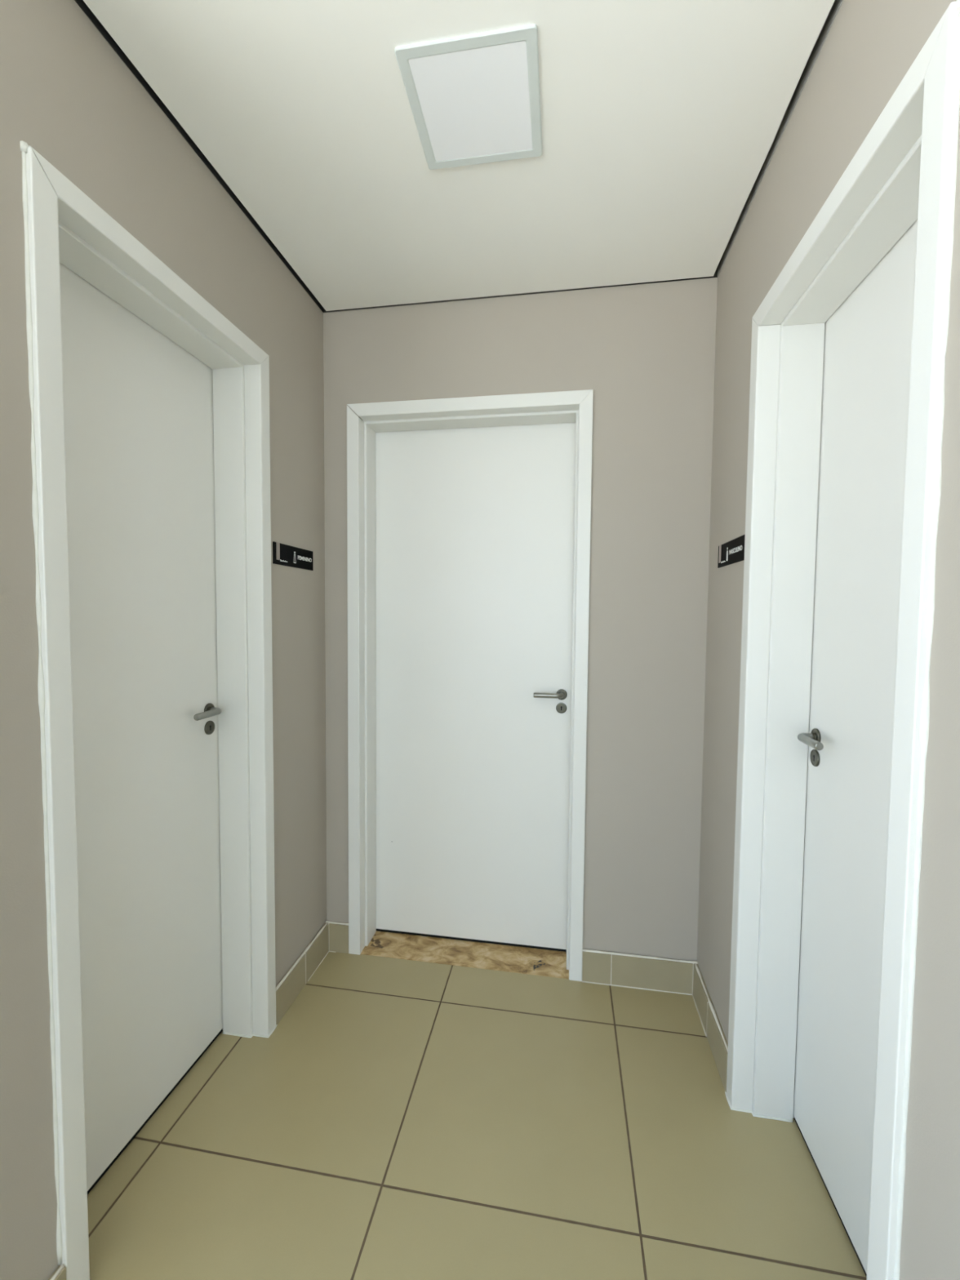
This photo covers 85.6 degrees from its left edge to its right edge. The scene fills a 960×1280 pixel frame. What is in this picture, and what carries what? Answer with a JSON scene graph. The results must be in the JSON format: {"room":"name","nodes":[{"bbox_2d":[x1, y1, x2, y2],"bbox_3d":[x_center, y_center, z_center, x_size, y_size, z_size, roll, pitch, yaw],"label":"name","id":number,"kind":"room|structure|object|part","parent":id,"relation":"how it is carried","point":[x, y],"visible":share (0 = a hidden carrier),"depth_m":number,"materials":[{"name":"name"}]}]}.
{"room":"hallway","nodes":[
{"label":"hallway","id":0,"kind":"room"},
{"bbox_2d":[0,0,326,1279],"bbox_3d":[-0.816,-0.080,1.448,0.200,2.750,1.270,1,3,9],"label":"wall","id":1,"kind":"structure","parent":0,"point":[65,93],"depth_m":1.00,"materials":[{"name":"grey paint"}]},
{"bbox_2d":[48,1264,66,1279],"bbox_3d":[-0.813,1.261,0.933,0.016,0.123,0.131,1,3,9],"label":"baseboard","id":2,"kind":"structure","parent":1,"relation":"attached to","point":[60,1273],"depth_m":0.99,"materials":[{"name":"tile"}]},
{"bbox_2d":[20,140,277,1279],"bbox_3d":[-0.826,0.213,1.326,0.209,2.183,0.746,1,3,9],"label":"door","id":3,"kind":"structure","parent":1,"relation":"in","point":[150,437],"depth_m":1.33,"materials":[{"name":"white laminate"}]},
{"bbox_3d":[-0.809,0.232,0.977,0.054,2.173,0.048,1,3,9],"label":"architrave","id":4,"kind":"part","parent":3,"relation":"part of","materials":[{"name":"white laminate"}]},
{"bbox_3d":[-0.745,-0.848,1.264,0.054,0.048,0.734,1,3,9],"label":"architrave","id":5,"kind":"part","parent":3,"relation":"part of","materials":[{"name":"white laminate"}]},
{"bbox_3d":[-0.819,0.220,1.550,0.045,0.020,0.118,1,3,9],"label":"lever handle","id":6,"kind":"part","parent":3,"relation":"part of","materials":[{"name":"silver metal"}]},
{"bbox_3d":[-0.839,0.272,1.607,0.008,0.043,0.043,1,3,9],"label":"keyhole plate","id":7,"kind":"part","parent":3,"relation":"part of","materials":[{"name":"silver metal"}]},
{"bbox_3d":[-0.699,0.198,1.654,0.054,2.176,0.048,1,3,9],"label":"architrave","id":8,"kind":"part","parent":3,"relation":"part of","materials":[{"name":"white laminate"}]},
{"bbox_2d":[272,541,313,570],"bbox_3d":[-0.649,-0.290,1.815,0.005,0.071,0.266,1,3,9],"label":"door sign","id":9,"kind":"object","parent":1,"relation":"attached to","point":[283,554],"visible":1,"depth_m":1.79,"materials":[{"name":"black plastic"}]},
{"bbox_2d":[275,922,328,1024],"bbox_3d":[-0.652,1.215,1.915,0.018,0.124,0.386,1,3,9],"label":"baseboard","id":10,"kind":"structure","parent":1,"relation":"attached to","point":[295,980],"depth_m":1.89,"materials":[{"name":"tile"}]},
{"bbox_2d":[74,0,717,312],"bbox_3d":[-0.057,-1.230,0.900,1.436,0.050,2.000,1,3,9],"label":"trim","id":11,"kind":"structure","parent":1,"relation":"attached to","point":[81,3],"depth_m":1.39,"materials":[{"name":"black"}]},
{"bbox_2d":[83,0,835,311],"bbox_3d":[0.041,-1.135,-0.630,3.846,0.012,4.972,1,3,9],"label":"ceiling","id":12,"kind":"structure","parent":0,"point":[661,119],"depth_m":1.24,"materials":[{"name":"white paint"}]},
{"bbox_2d":[394,24,542,169],"bbox_3d":[-0.010,-1.214,1.181,0.292,0.006,0.292,1,3,9],"label":"recessed light","id":13,"kind":"object","parent":12,"relation":"in","point":[473,99],"visible":1,"depth_m":1.15,"materials":[{"name":"white plastic"}]},
{"bbox_2d":[408,40,532,160],"bbox_3d":[-0.010,-1.213,1.181,0.245,0.003,0.245,1,3,9],"label":"diffuser","id":14,"kind":"object","parent":13,"relation":"attached to","point":[473,101],"depth_m":1.16,"materials":[{"name":"white plastic"}]},
{"bbox_2d":[87,951,866,1279],"bbox_3d":[0.185,1.423,0.276,4.200,0.120,7.000,1,3,9],"label":"floor","id":15,"kind":"structure","parent":0,"point":[402,1119],"depth_m":1.32,"materials":[{"name":"tile"}]},
{"bbox_2d":[360,930,568,978],"bbox_3d":[-0.057,1.280,2.125,0.842,0.022,0.200,1,3,9],"label":"stone threshold","id":16,"kind":"object","parent":15,"relation":"on","point":[537,962],"visible":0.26,"depth_m":2.10,"materials":[{"name":"beige stone"}]},
{"bbox_2d":[323,277,717,961],"bbox_3d":[0.388,-0.096,1.997,4.000,2.750,0.200,1,3,9],"label":"wall","id":17,"kind":"structure","parent":0,"point":[646,353],"depth_m":1.88,"materials":[{"name":"grey paint"}]},
{"bbox_2d":[325,920,348,953],"bbox_3d":[-0.579,1.206,2.106,0.100,0.122,0.017,1,3,9],"label":"baseboard","id":18,"kind":"structure","parent":17,"relation":"attached to","point":[338,931],"depth_m":2.10,"materials":[{"name":"tile"}]},
{"bbox_2d":[346,389,593,981],"bbox_3d":[-0.048,0.184,2.069,0.927,2.176,0.204,1,3,9],"label":"door","id":19,"kind":"structure","parent":17,"relation":"in","point":[468,518],"depth_m":2.11,"materials":[{"name":"white laminate"}]},
{"bbox_3d":[-0.493,0.182,2.065,0.048,2.173,0.054,1,3,9],"label":"architrave","id":20,"kind":"part","parent":19,"relation":"part of","materials":[{"name":"white laminate"}]},
{"bbox_3d":[-0.051,-0.875,1.943,0.926,0.048,0.054,1,3,9],"label":"architrave","id":21,"kind":"part","parent":19,"relation":"part of","materials":[{"name":"white laminate"}]},
{"bbox_3d":[0.271,0.217,2.045,0.118,0.020,0.045,1,3,9],"label":"lever handle","id":22,"kind":"part","parent":19,"relation":"part of","materials":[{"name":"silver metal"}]},
{"bbox_3d":[0.325,0.271,2.067,0.043,0.043,0.008,1,3,9],"label":"keyhole plate","id":23,"kind":"part","parent":19,"relation":"part of","materials":[{"name":"silver metal"}]},
{"bbox_3d":[0.373,0.195,1.925,0.048,2.176,0.054,1,3,9],"label":"architrave","id":24,"kind":"part","parent":19,"relation":"part of","materials":[{"name":"white laminate"}]},
{"bbox_2d":[582,949,697,995],"bbox_3d":[0.587,1.226,1.917,0.410,0.124,0.018,1,3,9],"label":"baseboard","id":25,"kind":"structure","parent":17,"relation":"attached to","point":[601,967],"depth_m":1.91,"materials":[{"name":"tile"}]},
{"bbox_2d":[697,0,959,1279],"bbox_3d":[0.740,-0.036,0.827,0.200,2.750,2.000,1,3,9],"label":"wall","id":26,"kind":"structure","parent":0,"point":[869,46],"depth_m":0.91,"materials":[{"name":"grey paint"}]},
{"bbox_2d":[692,963,728,1092],"bbox_3d":[0.748,1.238,1.686,0.018,0.124,0.392,1,3,9],"label":"baseboard","id":27,"kind":"structure","parent":26,"relation":"attached to","point":[713,1031],"depth_m":1.65,"materials":[{"name":"tile"}]},
{"bbox_2d":[717,533,745,568],"bbox_3d":[0.760,-0.266,1.569,0.005,0.071,0.264,1,3,9],"label":"door sign","id":28,"kind":"object","parent":26,"relation":"attached to","point":[731,552],"visible":0.98,"depth_m":1.56,"materials":[{"name":"black plastic"}]},
{"bbox_2d":[717,0,843,276],"bbox_3d":[0.651,-1.218,0.784,0.001,0.049,1.999,1,3,9],"label":"trim","id":29,"kind":"structure","parent":26,"relation":"attached to","point":[837,4],"depth_m":1.21,"materials":[{"name":"black"}]},
{"bbox_2d":[724,0,959,1279],"bbox_3d":[0.760,0.239,1.069,0.209,2.183,0.735,1,3,9],"label":"door","id":30,"kind":"structure","parent":26,"relation":"in","point":[850,338],"depth_m":1.16,"materials":[{"name":"white laminate"}]},
{"bbox_3d":[0.743,0.223,1.415,0.054,2.175,0.048,1,3,9],"label":"architrave","id":31,"kind":"part","parent":30,"relation":"part of","materials":[{"name":"white laminate"}]},
{"bbox_3d":[0.823,0.249,1.279,0.045,0.020,0.118,1,3,9],"label":"lever handle","id":32,"kind":"part","parent":30,"relation":"part of","materials":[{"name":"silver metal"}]},
{"bbox_3d":[0.858,0.302,1.327,0.008,0.043,0.043,1,3,9],"label":"keyhole plate","id":33,"kind":"part","parent":30,"relation":"part of","materials":[{"name":"silver metal"}]},
{"bbox_3d":[0.698,-0.824,1.030,0.054,0.048,0.724,1,3,9],"label":"architrave","id":34,"kind":"part","parent":30,"relation":"part of","materials":[{"name":"white laminate"}]},
{"bbox_3d":[0.634,0.255,0.748,0.054,2.176,0.048,1,3,9],"label":"architrave","id":35,"kind":"part","parent":30,"relation":"part of","materials":[{"name":"white laminate"}]}
]}

